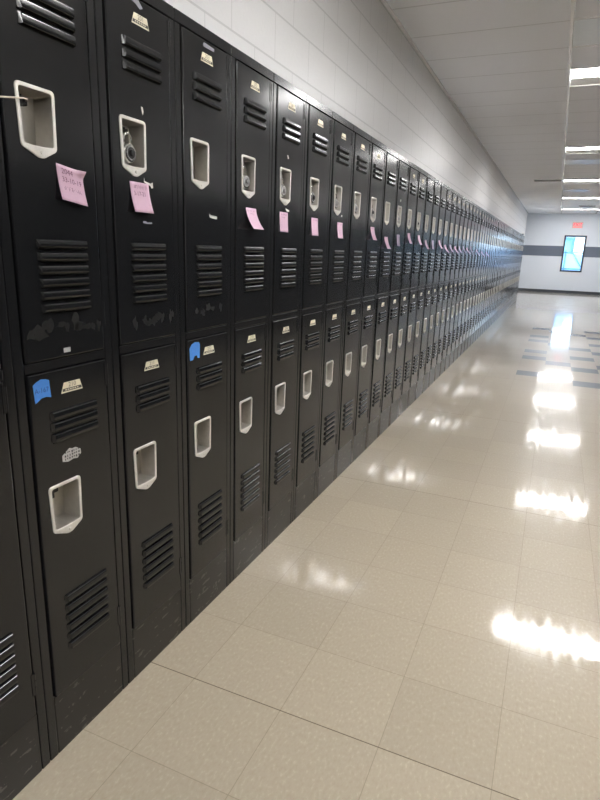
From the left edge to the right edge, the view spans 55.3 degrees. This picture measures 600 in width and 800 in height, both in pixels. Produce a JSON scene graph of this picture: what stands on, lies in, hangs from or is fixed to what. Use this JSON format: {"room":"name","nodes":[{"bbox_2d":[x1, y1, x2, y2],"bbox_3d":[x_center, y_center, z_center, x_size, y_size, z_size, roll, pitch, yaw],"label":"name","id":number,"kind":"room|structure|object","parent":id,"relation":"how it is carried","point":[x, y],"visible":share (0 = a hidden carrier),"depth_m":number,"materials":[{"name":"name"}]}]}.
{"room":"school corridor","nodes":[
{"label":"school corridor","id":0,"kind":"room"},
{"bbox_2d":[13,291,599,799],"bbox_3d":[5.752,-0.313,7.450,7.805,0.120,33.700,8,16,22],"label":"floor","id":1,"kind":"structure","parent":0,"point":[427,627],"depth_m":2.10,"materials":[{"name":"tile"}]},
{"bbox_2d":[0,244,49,799],"bbox_3d":[-0.825,0.025,1.191,0.314,1.976,0.310,8,16,22],"label":"locker","id":2,"kind":"object","parent":1,"relation":"on","point":[24,744],"visible":1,"depth_m":1.35,"materials":[{"name":"black metal"}]},
{"bbox_2d":[0,0,128,760],"bbox_3d":[-0.700,-0.044,1.468,0.314,1.976,0.310,8,16,22],"label":"locker","id":3,"kind":"object","parent":1,"relation":"on","point":[53,248],"visible":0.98,"depth_m":1.37,"materials":[{"name":"black metal"}]},
{"bbox_2d":[0,95,27,100],"bbox_3d":[-0.558,-0.570,1.083,0.018,0.066,0.339,-1,15,-10],"label":"cord","id":4,"kind":"object","parent":3,"relation":"attached to","point":[26,99],"visible":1,"depth_m":1.12,"materials":[{"name":"white plastic"}]},
{"bbox_2d":[33,379,50,403],"bbox_3d":[-0.598,-0.022,1.329,0.001,0.054,0.050,8,16,22],"label":"tape piece","id":5,"kind":"object","parent":3,"relation":"attached to","point":[41,389],"visible":1,"depth_m":1.33,"materials":[{"name":"blue paper"}]},
{"bbox_2d":[64,347,70,352],"bbox_3d":[-0.562,-0.121,1.383,0.001,0.011,0.021,8,16,22],"label":"sticker","id":6,"kind":"object","parent":3,"relation":"attached to","point":[68,349],"visible":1,"depth_m":1.38,"materials":[{"name":"white paper"}]},
{"bbox_2d":[62,447,80,461],"bbox_3d":[-0.574,0.135,1.441,0.001,0.034,0.061,8,16,22],"label":"sticker","id":7,"kind":"object","parent":3,"relation":"attached to","point":[71,453],"visible":1,"depth_m":1.44,"materials":[{"name":"white paper"}]},
{"bbox_2d":[56,163,87,206],"bbox_3d":[-0.525,-0.496,1.324,0.014,0.087,0.080,8,16,22],"label":"sticky note","id":8,"kind":"object","parent":3,"relation":"attached to","point":[70,180],"visible":1,"depth_m":1.32,"materials":[{"name":"pink paper"}]},
{"bbox_2d":[94,0,185,683],"bbox_3d":[-0.575,-0.113,1.745,0.314,1.976,0.310,8,16,22],"label":"locker","id":9,"kind":"object","parent":1,"relation":"on","point":[135,46],"visible":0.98,"depth_m":1.63,"materials":[{"name":"black metal"}]},
{"bbox_2d":[123,132,135,162],"bbox_3d":[-0.446,-0.658,1.492,0.030,0.074,0.048,8,16,22],"label":"padlock","id":10,"kind":"object","parent":9,"relation":"hanging from","point":[129,150],"visible":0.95,"depth_m":1.49,"materials":[{"name":"metal"}]},
{"bbox_2d":[132,0,142,9],"bbox_3d":[-0.413,-0.997,1.439,0.001,0.019,0.055,8,16,22],"label":"scrap","id":11,"kind":"object","parent":9,"relation":"on","point":[136,2],"visible":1,"depth_m":1.45,"materials":[{"name":"white paper"}]},
{"bbox_2d":[130,181,153,213],"bbox_3d":[-0.426,-0.546,1.545,0.014,0.077,0.080,8,16,22],"label":"sticky note","id":12,"kind":"object","parent":9,"relation":"attached to","point":[140,194],"visible":1,"depth_m":1.54,"materials":[{"name":"pink paper"}]},
{"bbox_2d":[173,8,230,626],"bbox_3d":[-0.450,-0.181,2.022,0.314,1.976,0.310,8,16,22],"label":"locker","id":13,"kind":"object","parent":1,"relation":"on","point":[202,75],"visible":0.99,"depth_m":1.90,"materials":[{"name":"black metal"}]},
{"bbox_2d":[190,342,199,360],"bbox_3d":[-0.346,-0.162,1.887,0.001,0.058,0.060,8,16,22],"label":"tape piece","id":14,"kind":"object","parent":13,"relation":"attached to","point":[195,347],"visible":1,"depth_m":1.89,"materials":[{"name":"blue paper"}]},
{"bbox_2d":[203,42,213,51],"bbox_3d":[-0.277,-1.071,1.739,0.001,0.012,0.062,8,16,22],"label":"scrap","id":15,"kind":"object","parent":13,"relation":"on","point":[205,45],"visible":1,"depth_m":1.73,"materials":[{"name":"white paper"}]},
{"bbox_2d":[230,45,273,583],"bbox_3d":[-0.325,-0.250,2.299,0.314,1.976,0.310,8,16,22],"label":"locker","id":16,"kind":"object","parent":1,"relation":"on","point":[251,81],"visible":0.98,"depth_m":2.19,"materials":[{"name":"black metal"}]},
{"bbox_2d":[243,166,249,188],"bbox_3d":[-0.196,-0.795,2.046,0.030,0.074,0.048,10,17,29],"label":"padlock","id":17,"kind":"object","parent":16,"relation":"hanging from","point":[246,181],"visible":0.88,"depth_m":2.04,"materials":[{"name":"metal"}]},
{"bbox_2d":[246,207,263,229],"bbox_3d":[-0.165,-0.666,2.104,0.034,0.074,0.080,8,16,22],"label":"sticky note","id":18,"kind":"object","parent":16,"relation":"attached to","point":[251,213],"visible":1,"depth_m":2.10,"materials":[{"name":"pink paper"}]},
{"bbox_2d":[264,73,305,549],"bbox_3d":[-0.200,-0.318,2.576,0.315,1.976,0.310,8,16,22],"label":"locker","id":19,"kind":"object","parent":1,"relation":"on","point":[289,102],"visible":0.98,"depth_m":2.47,"materials":[{"name":"black metal"}]},
{"bbox_2d":[281,177,285,196],"bbox_3d":[-0.071,-0.863,2.323,0.030,0.074,0.048,9,16,26],"label":"padlock","id":20,"kind":"object","parent":19,"relation":"hanging from","point":[283,188],"visible":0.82,"depth_m":2.32,"materials":[{"name":"metal"}]},
{"bbox_2d":[280,212,287,231],"bbox_3d":[-0.066,-0.732,2.359,0.004,0.078,0.078,8,16,22],"label":"sticky note","id":21,"kind":"object","parent":19,"relation":"attached to","point":[283,215],"visible":1,"depth_m":2.36,"materials":[{"name":"pink paper"}]},
{"bbox_2d":[292,94,331,521],"bbox_3d":[-0.075,-0.387,2.853,0.314,1.976,0.310,8,16,22],"label":"locker","id":22,"kind":"object","parent":1,"relation":"on","point":[318,119],"visible":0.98,"depth_m":2.75,"materials":[{"name":"black metal"}]},
{"bbox_2d":[311,186,314,202],"bbox_3d":[0.054,-0.932,2.600,0.030,0.074,0.048,8,16,22],"label":"padlock","id":23,"kind":"object","parent":22,"relation":"hanging from","point":[312,193],"visible":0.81,"depth_m":2.59,"materials":[{"name":"metal"}]},
{"bbox_2d":[311,218,317,235],"bbox_3d":[0.070,-0.803,2.658,0.006,0.078,0.078,8,16,22],"label":"sticky note","id":24,"kind":"object","parent":22,"relation":"attached to","point":[314,221],"visible":1,"depth_m":2.66,"materials":[{"name":"pink paper"}]},
{"bbox_2d":[316,111,353,497],"bbox_3d":[0.050,-0.456,3.131,0.314,1.976,0.310,8,16,22],"label":"locker","id":25,"kind":"object","parent":1,"relation":"on","point":[342,129],"visible":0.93,"depth_m":3.03,"materials":[{"name":"black metal"}]},
{"bbox_2d":[335,194,338,208],"bbox_3d":[0.179,-1.000,2.877,0.030,0.074,0.048,10,17,28],"label":"padlock","id":26,"kind":"object","parent":25,"relation":"hanging from","point":[336,200],"visible":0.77,"depth_m":2.87,"materials":[{"name":"metal"}]},
{"bbox_2d":[337,222,342,237],"bbox_3d":[0.208,-0.877,2.962,0.008,0.078,0.078,8,16,22],"label":"sticky note","id":27,"kind":"object","parent":25,"relation":"attached to","point":[339,225],"visible":1,"depth_m":2.96,"materials":[{"name":"pink paper"}]},
{"bbox_2d":[335,125,370,478],"bbox_3d":[0.175,-0.524,3.408,0.314,1.976,0.310,8,16,22],"label":"locker","id":28,"kind":"object","parent":1,"relation":"on","point":[361,144],"visible":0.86,"depth_m":3.31,"materials":[{"name":"black metal"}]},
{"bbox_2d":[352,136,385,462],"bbox_3d":[0.300,-0.593,3.685,0.314,1.976,0.310,8,16,22],"label":"locker","id":29,"kind":"object","parent":1,"relation":"on","point":[377,149],"visible":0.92,"depth_m":3.59,"materials":[{"name":"black metal"}]},
{"bbox_2d":[371,227,376,239],"bbox_3d":[0.448,-1.010,3.475,0.022,0.076,0.080,8,16,22],"label":"sticky note","id":30,"kind":"object","parent":29,"relation":"attached to","point":[372,228],"visible":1,"depth_m":3.47,"materials":[{"name":"pink paper"}]},
{"bbox_2d":[366,146,398,448],"bbox_3d":[0.427,-0.661,3.961,0.317,1.976,0.310,8,16,22],"label":"locker","id":31,"kind":"object","parent":1,"relation":"on","point":[391,157],"visible":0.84,"depth_m":3.86,"materials":[{"name":"black metal"}]},
{"bbox_2d":[385,237,390,248],"bbox_3d":[0.578,-1.035,3.773,0.026,0.075,0.083,8,16,22],"label":"sticky note","id":32,"kind":"object","parent":31,"relation":"attached to","point":[386,238],"visible":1,"depth_m":3.77,"materials":[{"name":"pink paper"}]},
{"bbox_2d":[378,154,408,436],"bbox_3d":[0.552,-0.730,4.238,0.318,1.976,0.310,8,16,22],"label":"locker","id":33,"kind":"object","parent":1,"relation":"on","point":[403,163],"visible":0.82,"depth_m":4.14,"materials":[{"name":"black metal"}]},
{"bbox_2d":[397,235,399,245],"bbox_3d":[0.696,-1.127,4.045,0.010,0.078,0.078,8,16,22],"label":"sticky note","id":34,"kind":"object","parent":33,"relation":"attached to","point":[398,236],"visible":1,"depth_m":4.05,"materials":[{"name":"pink paper"}]},
{"bbox_2d":[389,161,418,425],"bbox_3d":[0.676,-0.798,4.515,0.315,1.976,0.310,8,16,22],"label":"locker","id":35,"kind":"object","parent":1,"relation":"on","point":[413,169],"visible":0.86,"depth_m":4.42,"materials":[{"name":"black metal"}]},
{"bbox_2d":[399,167,426,415],"bbox_3d":[0.802,-0.867,4.792,0.317,1.976,0.310,8,16,22],"label":"locker","id":36,"kind":"object","parent":1,"relation":"on","point":[422,176],"visible":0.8,"depth_m":4.70,"materials":[{"name":"black metal"}]},
{"bbox_2d":[408,173,434,406],"bbox_3d":[0.926,-0.936,5.070,0.315,1.976,0.310,8,16,22],"label":"locker","id":37,"kind":"object","parent":1,"relation":"on","point":[430,179],"visible":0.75,"depth_m":4.97,"materials":[{"name":"black metal"}]},
{"bbox_2d":[415,178,440,399],"bbox_3d":[1.052,-1.004,5.346,0.315,1.976,0.310,8,16,22],"label":"locker","id":38,"kind":"object","parent":1,"relation":"on","point":[437,183],"visible":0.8,"depth_m":5.25,"materials":[{"name":"black metal"}]},
{"bbox_2d":[422,182,446,392],"bbox_3d":[1.176,-1.073,5.624,0.315,1.976,0.310,8,16,22],"label":"locker","id":39,"kind":"object","parent":1,"relation":"on","point":[443,194],"visible":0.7,"depth_m":5.53,"materials":[{"name":"black metal"}]},
{"bbox_2d":[429,186,452,385],"bbox_3d":[1.301,-1.141,5.901,0.314,1.976,0.310,8,16,22],"label":"locker","id":40,"kind":"object","parent":1,"relation":"on","point":[449,190],"visible":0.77,"depth_m":5.80,"materials":[{"name":"black metal"}]},
{"bbox_2d":[434,190,457,380],"bbox_3d":[1.427,-1.210,6.178,0.314,1.976,0.310,8,16,22],"label":"locker","id":41,"kind":"object","parent":1,"relation":"on","point":[454,193],"visible":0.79,"depth_m":6.08,"materials":[{"name":"black metal"}]},
{"bbox_2d":[440,193,461,374],"bbox_3d":[1.552,-1.278,6.455,0.315,1.976,0.310,8,16,22],"label":"locker","id":42,"kind":"object","parent":1,"relation":"on","point":[459,196],"visible":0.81,"depth_m":6.36,"materials":[{"name":"black metal"}]},
{"bbox_2d":[445,196,465,369],"bbox_3d":[1.677,-1.347,6.732,0.314,1.976,0.310,8,16,22],"label":"locker","id":43,"kind":"object","parent":1,"relation":"on","point":[462,212],"visible":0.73,"depth_m":6.64,"materials":[{"name":"black metal"}]},
{"bbox_2d":[449,198,469,365],"bbox_3d":[1.803,-1.416,7.008,0.316,1.976,0.310,8,16,22],"label":"locker","id":44,"kind":"object","parent":1,"relation":"on","point":[467,205],"visible":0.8,"depth_m":6.91,"materials":[{"name":"black metal"}]},
{"bbox_2d":[453,201,472,361],"bbox_3d":[1.927,-1.484,7.286,0.314,1.976,0.310,8,16,22],"label":"locker","id":45,"kind":"object","parent":1,"relation":"on","point":[471,202],"visible":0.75,"depth_m":7.19,"materials":[{"name":"black metal"}]},
{"bbox_2d":[457,203,475,357],"bbox_3d":[2.053,-1.553,7.562,0.317,1.976,0.310,8,16,22],"label":"locker","id":46,"kind":"object","parent":1,"relation":"on","point":[474,204],"visible":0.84,"depth_m":7.47,"materials":[{"name":"black metal"}]},
{"bbox_2d":[461,205,478,353],"bbox_3d":[2.178,-1.621,7.840,0.316,1.976,0.310,8,16,22],"label":"locker","id":47,"kind":"object","parent":1,"relation":"on","point":[477,206],"visible":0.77,"depth_m":7.75,"materials":[{"name":"black metal"}]},
{"bbox_2d":[464,207,481,351],"bbox_3d":[2.302,-1.690,8.117,0.315,1.976,0.310,8,16,22],"label":"locker","id":48,"kind":"object","parent":1,"relation":"on","point":[480,208],"visible":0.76,"depth_m":8.02,"materials":[{"name":"black metal"}]},
{"bbox_2d":[467,209,484,348],"bbox_3d":[2.429,-1.758,8.393,0.318,1.976,0.310,8,16,22],"label":"locker","id":49,"kind":"object","parent":1,"relation":"on","point":[483,210],"visible":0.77,"depth_m":8.30,"materials":[{"name":"black metal"}]},
{"bbox_2d":[470,211,486,345],"bbox_3d":[2.554,-1.827,8.670,0.318,1.976,0.310,8,16,22],"label":"locker","id":50,"kind":"object","parent":1,"relation":"on","point":[485,212],"visible":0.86,"depth_m":8.58,"materials":[{"name":"black metal"}]},
{"bbox_2d":[473,212,488,342],"bbox_3d":[2.679,-1.896,8.947,0.317,1.976,0.310,8,16,22],"label":"locker","id":51,"kind":"object","parent":1,"relation":"on","point":[487,218],"visible":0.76,"depth_m":8.86,"materials":[{"name":"black metal"}]},
{"bbox_2d":[475,213,491,340],"bbox_3d":[2.803,-1.964,9.225,0.316,1.976,0.310,8,16,22],"label":"locker","id":52,"kind":"object","parent":1,"relation":"on","point":[490,215],"visible":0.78,"depth_m":9.14,"materials":[{"name":"black metal"}]},
{"bbox_2d":[478,215,493,337],"bbox_3d":[2.928,-2.033,9.502,0.314,1.976,0.310,8,16,22],"label":"locker","id":53,"kind":"object","parent":1,"relation":"on","point":[492,216],"visible":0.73,"depth_m":9.40,"materials":[{"name":"black metal"}]},
{"bbox_2d":[480,216,494,335],"bbox_3d":[3.054,-2.101,9.778,0.318,1.976,0.310,8,16,22],"label":"locker","id":54,"kind":"object","parent":1,"relation":"on","point":[493,227],"visible":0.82,"depth_m":9.67,"materials":[{"name":"black metal"}]},
{"bbox_2d":[482,217,496,333],"bbox_3d":[3.178,-2.170,10.056,0.315,1.976,0.310,8,16,22],"label":"locker","id":55,"kind":"object","parent":1,"relation":"on","point":[495,226],"visible":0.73,"depth_m":9.95,"materials":[{"name":"black metal"}]},
{"bbox_2d":[484,218,498,331],"bbox_3d":[3.303,-2.239,10.333,0.314,1.976,0.310,8,16,22],"label":"locker","id":56,"kind":"object","parent":1,"relation":"on","point":[497,218],"visible":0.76,"depth_m":10.25,"materials":[{"name":"black metal"}]},
{"bbox_2d":[486,220,500,329],"bbox_3d":[3.429,-2.307,10.610,0.316,1.976,0.310,8,16,22],"label":"locker","id":57,"kind":"object","parent":1,"relation":"on","point":[499,223],"visible":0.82,"depth_m":10.51,"materials":[{"name":"black metal"}]},
{"bbox_2d":[488,221,501,327],"bbox_3d":[3.554,-2.376,10.887,0.317,1.976,0.310,8,16,22],"label":"locker","id":58,"kind":"object","parent":1,"relation":"on","point":[500,221],"visible":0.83,"depth_m":10.81,"materials":[{"name":"black metal"}]},
{"bbox_2d":[490,222,502,325],"bbox_3d":[3.678,-2.444,11.164,0.314,1.976,0.310,8,16,22],"label":"locker","id":59,"kind":"object","parent":1,"relation":"on","point":[502,222],"visible":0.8,"depth_m":11.09,"materials":[{"name":"black metal"}]},
{"bbox_2d":[491,222,504,324],"bbox_3d":[3.804,-2.513,11.441,0.316,1.976,0.310,8,16,22],"label":"locker","id":60,"kind":"object","parent":1,"relation":"on","point":[503,222],"visible":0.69,"depth_m":11.36,"materials":[{"name":"black metal"}]},
{"bbox_2d":[493,224,505,322],"bbox_3d":[3.929,-2.581,11.718,0.317,1.976,0.310,8,16,22],"label":"locker","id":61,"kind":"object","parent":1,"relation":"on","point":[505,224],"visible":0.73,"depth_m":11.62,"materials":[{"name":"black metal"}]},
{"bbox_2d":[494,224,506,321],"bbox_3d":[4.055,-2.650,11.995,0.317,1.976,0.310,8,16,22],"label":"locker","id":62,"kind":"object","parent":1,"relation":"on","point":[506,224],"visible":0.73,"depth_m":11.91,"materials":[{"name":"black metal"}]},
{"bbox_2d":[496,225,507,319],"bbox_3d":[4.179,-2.719,12.272,0.315,1.976,0.310,8,16,22],"label":"locker","id":63,"kind":"object","parent":1,"relation":"on","point":[507,225],"visible":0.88,"depth_m":12.19,"materials":[{"name":"black metal"}]},
{"bbox_2d":[497,226,509,318],"bbox_3d":[4.304,-2.787,12.549,0.314,1.976,0.310,8,16,22],"label":"locker","id":64,"kind":"object","parent":1,"relation":"on","point":[508,226],"visible":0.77,"depth_m":12.46,"materials":[{"name":"black metal"}]},
{"bbox_2d":[499,227,510,316],"bbox_3d":[4.429,-2.856,12.826,0.316,1.976,0.310,8,16,22],"label":"locker","id":65,"kind":"object","parent":1,"relation":"on","point":[509,227],"visible":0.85,"depth_m":12.72,"materials":[{"name":"black metal"}]},
{"bbox_2d":[500,227,511,315],"bbox_3d":[4.555,-2.924,13.103,0.317,1.976,0.310,8,16,22],"label":"locker","id":66,"kind":"object","parent":1,"relation":"on","point":[511,227],"visible":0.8,"depth_m":13.01,"materials":[{"name":"black metal"}]},
{"bbox_2d":[501,228,512,314],"bbox_3d":[4.679,-2.993,13.380,0.315,1.976,0.310,8,16,22],"label":"locker","id":67,"kind":"object","parent":1,"relation":"on","point":[512,228],"visible":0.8,"depth_m":13.29,"materials":[{"name":"black metal"}]},
{"bbox_2d":[502,229,513,313],"bbox_3d":[4.804,-3.062,13.657,0.315,1.976,0.310,8,16,22],"label":"locker","id":68,"kind":"object","parent":1,"relation":"on","point":[513,229],"visible":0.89,"depth_m":13.56,"materials":[{"name":"black metal"}]},
{"bbox_2d":[503,229,514,312],"bbox_3d":[4.930,-3.130,13.934,0.317,1.976,0.310,8,16,22],"label":"locker","id":69,"kind":"object","parent":1,"relation":"on","point":[514,229],"visible":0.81,"depth_m":13.82,"materials":[{"name":"black metal"}]},
{"bbox_2d":[504,230,514,311],"bbox_3d":[5.055,-3.199,14.211,0.316,1.976,0.310,8,16,22],"label":"locker","id":70,"kind":"object","parent":1,"relation":"on","point":[514,230],"visible":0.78,"depth_m":14.11,"materials":[{"name":"black metal"}]},
{"bbox_2d":[505,230,515,310],"bbox_3d":[5.179,-3.267,14.489,0.314,1.976,0.310,8,16,22],"label":"locker","id":71,"kind":"object","parent":1,"relation":"on","point":[515,230],"visible":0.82,"depth_m":14.39,"materials":[{"name":"black metal"}]},
{"bbox_2d":[506,231,516,309],"bbox_3d":[5.305,-3.336,14.765,0.315,1.976,0.310,8,16,22],"label":"locker","id":72,"kind":"object","parent":1,"relation":"on","point":[516,231],"visible":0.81,"depth_m":14.68,"materials":[{"name":"black metal"}]},
{"bbox_2d":[507,231,517,308],"bbox_3d":[5.430,-3.404,15.042,0.316,1.976,0.310,8,16,22],"label":"locker","id":73,"kind":"object","parent":1,"relation":"on","point":[517,231],"visible":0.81,"depth_m":14.94,"materials":[{"name":"black metal"}]},
{"bbox_2d":[508,232,518,307],"bbox_3d":[5.556,-3.473,15.319,0.317,1.976,0.310,8,16,22],"label":"locker","id":74,"kind":"object","parent":1,"relation":"on","point":[518,232],"visible":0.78,"depth_m":15.24,"materials":[{"name":"black metal"}]},
{"bbox_2d":[509,234,518,306],"bbox_3d":[5.681,-3.542,15.596,0.317,1.976,0.310,8,16,22],"label":"locker","id":75,"kind":"object","parent":1,"relation":"on","point":[518,234],"visible":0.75,"depth_m":15.51,"materials":[{"name":"black metal"}]},
{"bbox_2d":[510,233,519,305],"bbox_3d":[5.805,-3.610,15.873,0.315,1.976,0.310,8,16,22],"label":"locker","id":76,"kind":"object","parent":1,"relation":"on","point":[519,233],"visible":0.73,"depth_m":15.78,"materials":[{"name":"black metal"}]},
{"bbox_2d":[511,233,520,304],"bbox_3d":[5.930,-3.679,16.151,0.314,1.976,0.310,8,16,22],"label":"locker","id":77,"kind":"object","parent":1,"relation":"on","point":[520,233],"visible":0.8,"depth_m":16.05,"materials":[{"name":"black metal"}]},
{"bbox_2d":[512,235,520,303],"bbox_3d":[6.056,-3.747,16.427,0.317,1.976,0.310,8,16,22],"label":"locker","id":78,"kind":"object","parent":1,"relation":"on","point":[520,235],"visible":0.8,"depth_m":16.33,"materials":[{"name":"black metal"}]},
{"bbox_2d":[513,238,521,302],"bbox_3d":[6.307,-3.884,16.981,0.318,1.976,0.310,8,16,22],"label":"locker","id":79,"kind":"object","parent":1,"relation":"on","point":[521,238],"visible":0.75,"depth_m":16.88,"materials":[{"name":"black metal"}]},
{"bbox_2d":[513,234,521,300],"bbox_3d":[6.180,-3.816,16.705,0.314,1.976,0.310,8,16,22],"label":"locker","id":80,"kind":"object","parent":1,"relation":"on","point":[521,234],"visible":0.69,"depth_m":16.63,"materials":[{"name":"black metal"}]},
{"bbox_2d":[514,235,522,301],"bbox_3d":[6.431,-3.953,17.258,0.316,1.976,0.310,8,16,22],"label":"locker","id":81,"kind":"object","parent":1,"relation":"on","point":[522,235],"visible":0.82,"depth_m":17.17,"materials":[{"name":"black metal"}]},
{"bbox_2d":[515,235,523,299],"bbox_3d":[6.557,-4.021,17.535,0.318,1.976,0.310,8,16,22],"label":"locker","id":82,"kind":"object","parent":1,"relation":"on","point":[523,235],"visible":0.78,"depth_m":17.46,"materials":[{"name":"black metal"}]},
{"bbox_2d":[515,238,523,300],"bbox_3d":[6.681,-4.090,17.812,0.315,1.976,0.310,8,16,22],"label":"locker","id":83,"kind":"object","parent":1,"relation":"on","point":[523,238],"visible":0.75,"depth_m":17.72,"materials":[{"name":"black metal"}]},
{"bbox_2d":[516,236,524,299],"bbox_3d":[6.806,-4.159,18.090,0.315,1.976,0.310,8,16,22],"label":"locker","id":84,"kind":"object","parent":1,"relation":"on","point":[524,236],"visible":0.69,"depth_m":18.03,"materials":[{"name":"black metal"}]},
{"bbox_2d":[164,0,527,235],"bbox_3d":[2.335,-2.485,8.539,0.150,3.300,33.550,8,16,22],"label":"wall","id":85,"kind":"structure","parent":0,"point":[352,57],"depth_m":3.92,"materials":[{"name":"white paint"}]},
{"bbox_2d":[381,0,527,212],"bbox_3d":[2.409,-3.792,8.042,0.022,0.016,33.300,8,16,22],"label":"trim","id":86,"kind":"structure","parent":85,"relation":"attached to","point":[385,2],"depth_m":5.54,"materials":[{"name":"grey metal"}]},
{"bbox_2d":[386,0,599,212],"bbox_3d":[5.838,-3.414,6.587,7.505,0.220,33.300,8,16,22],"label":"ceiling","id":87,"kind":"structure","parent":0,"point":[503,64],"depth_m":5.77,"materials":[{"name":"tile"}]},
{"bbox_2d":[534,179,561,181],"bbox_3d":[5.628,-4.985,12.997,0.595,0.013,0.380,8,16,22],"label":"ceiling vent","id":88,"kind":"object","parent":87,"relation":"in","point":[535,180],"visible":0.96,"depth_m":12.98,"materials":[{"name":"grey metal"}]},
{"bbox_2d":[561,0,574,213],"bbox_3d":[3.522,-3.633,7.578,0.025,0.038,33.300,8,16,22],"label":"trim","id":89,"kind":"structure","parent":87,"relation":"attached to","point":[572,13],"depth_m":5.40,"materials":[{"name":"white metal"}]},
{"bbox_2d":[563,189,588,191],"bbox_3d":[7.143,-5.423,14.848,0.615,0.008,0.630,8,16,22],"label":"ceiling panel","id":90,"kind":"object","parent":87,"relation":"attached to","point":[564,190],"visible":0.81,"depth_m":14.78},
{"bbox_2d":[562,209,598,210],"bbox_3d":[10.028,-6.838,20.512,1.216,0.048,0.630,8,16,22],"label":"ceiling light","id":91,"kind":"object","parent":87,"relation":"attached to","point":[562,209],"visible":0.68,"depth_m":20.61,"materials":[{"name":"white plastic"}]},
{"bbox_2d":[562,198,599,199],"bbox_3d":[8.319,-5.901,16.729,1.216,0.048,0.630,8,16,22],"label":"ceiling light","id":92,"kind":"object","parent":87,"relation":"attached to","point":[563,198],"visible":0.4,"depth_m":16.95,"materials":[{"name":"white plastic"}]},
{"bbox_2d":[564,179,599,182],"bbox_3d":[6.611,-4.965,12.946,1.216,0.048,0.630,8,16,22],"label":"ceiling light","id":93,"kind":"object","parent":87,"relation":"attached to","point":[597,180],"visible":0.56,"depth_m":13.15,"materials":[{"name":"white plastic"}]},
{"bbox_2d":[564,180,599,180],"bbox_3d":[6.570,-4.949,12.853,1.178,0.006,0.374,8,16,22],"label":"diffuser","id":94,"kind":"object","parent":93,"relation":"attached to","point":[564,180],"depth_m":13.06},
{"bbox_2d":[565,146,599,153],"bbox_3d":[4.903,-4.028,9.163,1.216,0.048,0.630,8,16,22],"label":"ceiling light","id":95,"kind":"object","parent":87,"relation":"attached to","point":[569,150],"visible":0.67,"depth_m":9.39,"materials":[{"name":"white plastic"}]},
{"bbox_2d":[566,147,599,149],"bbox_3d":[4.862,-4.013,9.071,1.178,0.006,0.374,8,16,22],"label":"diffuser","id":96,"kind":"object","parent":95,"relation":"attached to","point":[567,148],"depth_m":9.27,"materials":[{"name":"white plastic"}]},
{"bbox_2d":[565,159,599,164],"bbox_3d":[5.408,-4.283,10.289,1.210,0.008,0.630,8,16,22],"label":"ceiling panel","id":97,"kind":"object","parent":87,"relation":"attached to","point":[569,161],"visible":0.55,"depth_m":10.40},
{"bbox_2d":[570,67,599,86],"bbox_3d":[3.195,-3.092,5.380,1.216,0.048,0.630,8,16,22],"label":"ceiling light","id":98,"kind":"object","parent":87,"relation":"attached to","point":[590,76],"visible":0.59,"depth_m":5.62,"materials":[{"name":"white plastic"}]},
{"bbox_2d":[571,68,599,77],"bbox_3d":[3.154,-3.076,5.288,1.178,0.006,0.374,8,16,22],"label":"diffuser","id":99,"kind":"object","parent":98,"relation":"attached to","point":[578,72],"depth_m":5.51,"materials":[{"name":"white plastic"}]},
{"bbox_2d":[572,16,599,47],"bbox_3d":[2.690,-2.793,4.270,1.210,0.008,0.630,8,16,22],"label":"ceiling panel","id":100,"kind":"object","parent":87,"relation":"attached to","point":[586,32],"visible":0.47,"depth_m":4.45,"materials":[{"name":"white"}]},
{"bbox_2d":[579,205,595,206],"bbox_3d":[9.514,-6.424,18.973,0.500,0.013,0.400,8,16,22],"label":"ceiling vent","id":101,"kind":"object","parent":87,"relation":"in","point":[579,205],"visible":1,"depth_m":18.89,"materials":[{"name":"grey metal"}]},
{"bbox_2d":[518,213,599,291],"bbox_3d":[12.513,-5.641,21.862,7.505,3.300,0.200,8,16,22],"label":"wall","id":102,"kind":"structure","parent":0,"point":[545,233],"depth_m":22.74,"materials":[{"name":"white paint"}]},
{"bbox_2d":[518,288,599,294],"bbox_3d":[12.418,-4.074,22.174,7.505,0.105,0.012,8,16,22],"label":"baseboard","id":103,"kind":"structure","parent":102,"relation":"attached to","point":[519,289],"depth_m":23.00,"materials":[{"name":"rubber"}]},
{"bbox_2d":[560,235,586,271],"bbox_3d":[10.758,-5.756,22.559,0.795,1.392,0.120,8,16,22],"label":"window","id":104,"kind":"structure","parent":102,"relation":"in","point":[561,270],"depth_m":22.51,"materials":[{"name":"black metal"}]},
{"bbox_2d":[572,222,583,227],"bbox_3d":[10.776,-6.793,22.221,0.380,0.230,0.048,8,16,22],"label":"exit sign","id":105,"kind":"object","parent":102,"relation":"attached to","point":[575,224],"visible":1,"depth_m":22.20,"materials":[{"name":"red plastic"}]},
{"bbox_2d":[562,213,599,213],"bbox_3d":[12.514,-6.962,21.410,7.505,0.016,0.022,8,16,22],"label":"trim","id":106,"kind":"structure","parent":102,"relation":"attached to","point":[562,213],"depth_m":22.10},
{"label":"outside","id":107,"kind":"structure","parent":0,"visible":0},
{"bbox_3d":[18.314,-7.997,38.793,28.000,0.130,35.400,8,16,22],"label":"ground","id":108,"kind":"structure","parent":107,"visible":0},
{"bbox_2d":[564,237,575,253],"bbox_3d":[13.403,-8.113,33.305,4.360,2.560,4.250,8,16,22],"label":"building","id":109,"kind":"structure","parent":108,"relation":"on","point":[570,241],"depth_m":30.55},
{"bbox_2d":[562,250,582,270],"bbox_3d":[12.666,-6.220,27.406,4.000,1.850,0.085,8,16,22],"label":"gate","id":110,"kind":"object","parent":108,"relation":"on","point":[570,261],"visible":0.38,"depth_m":27.20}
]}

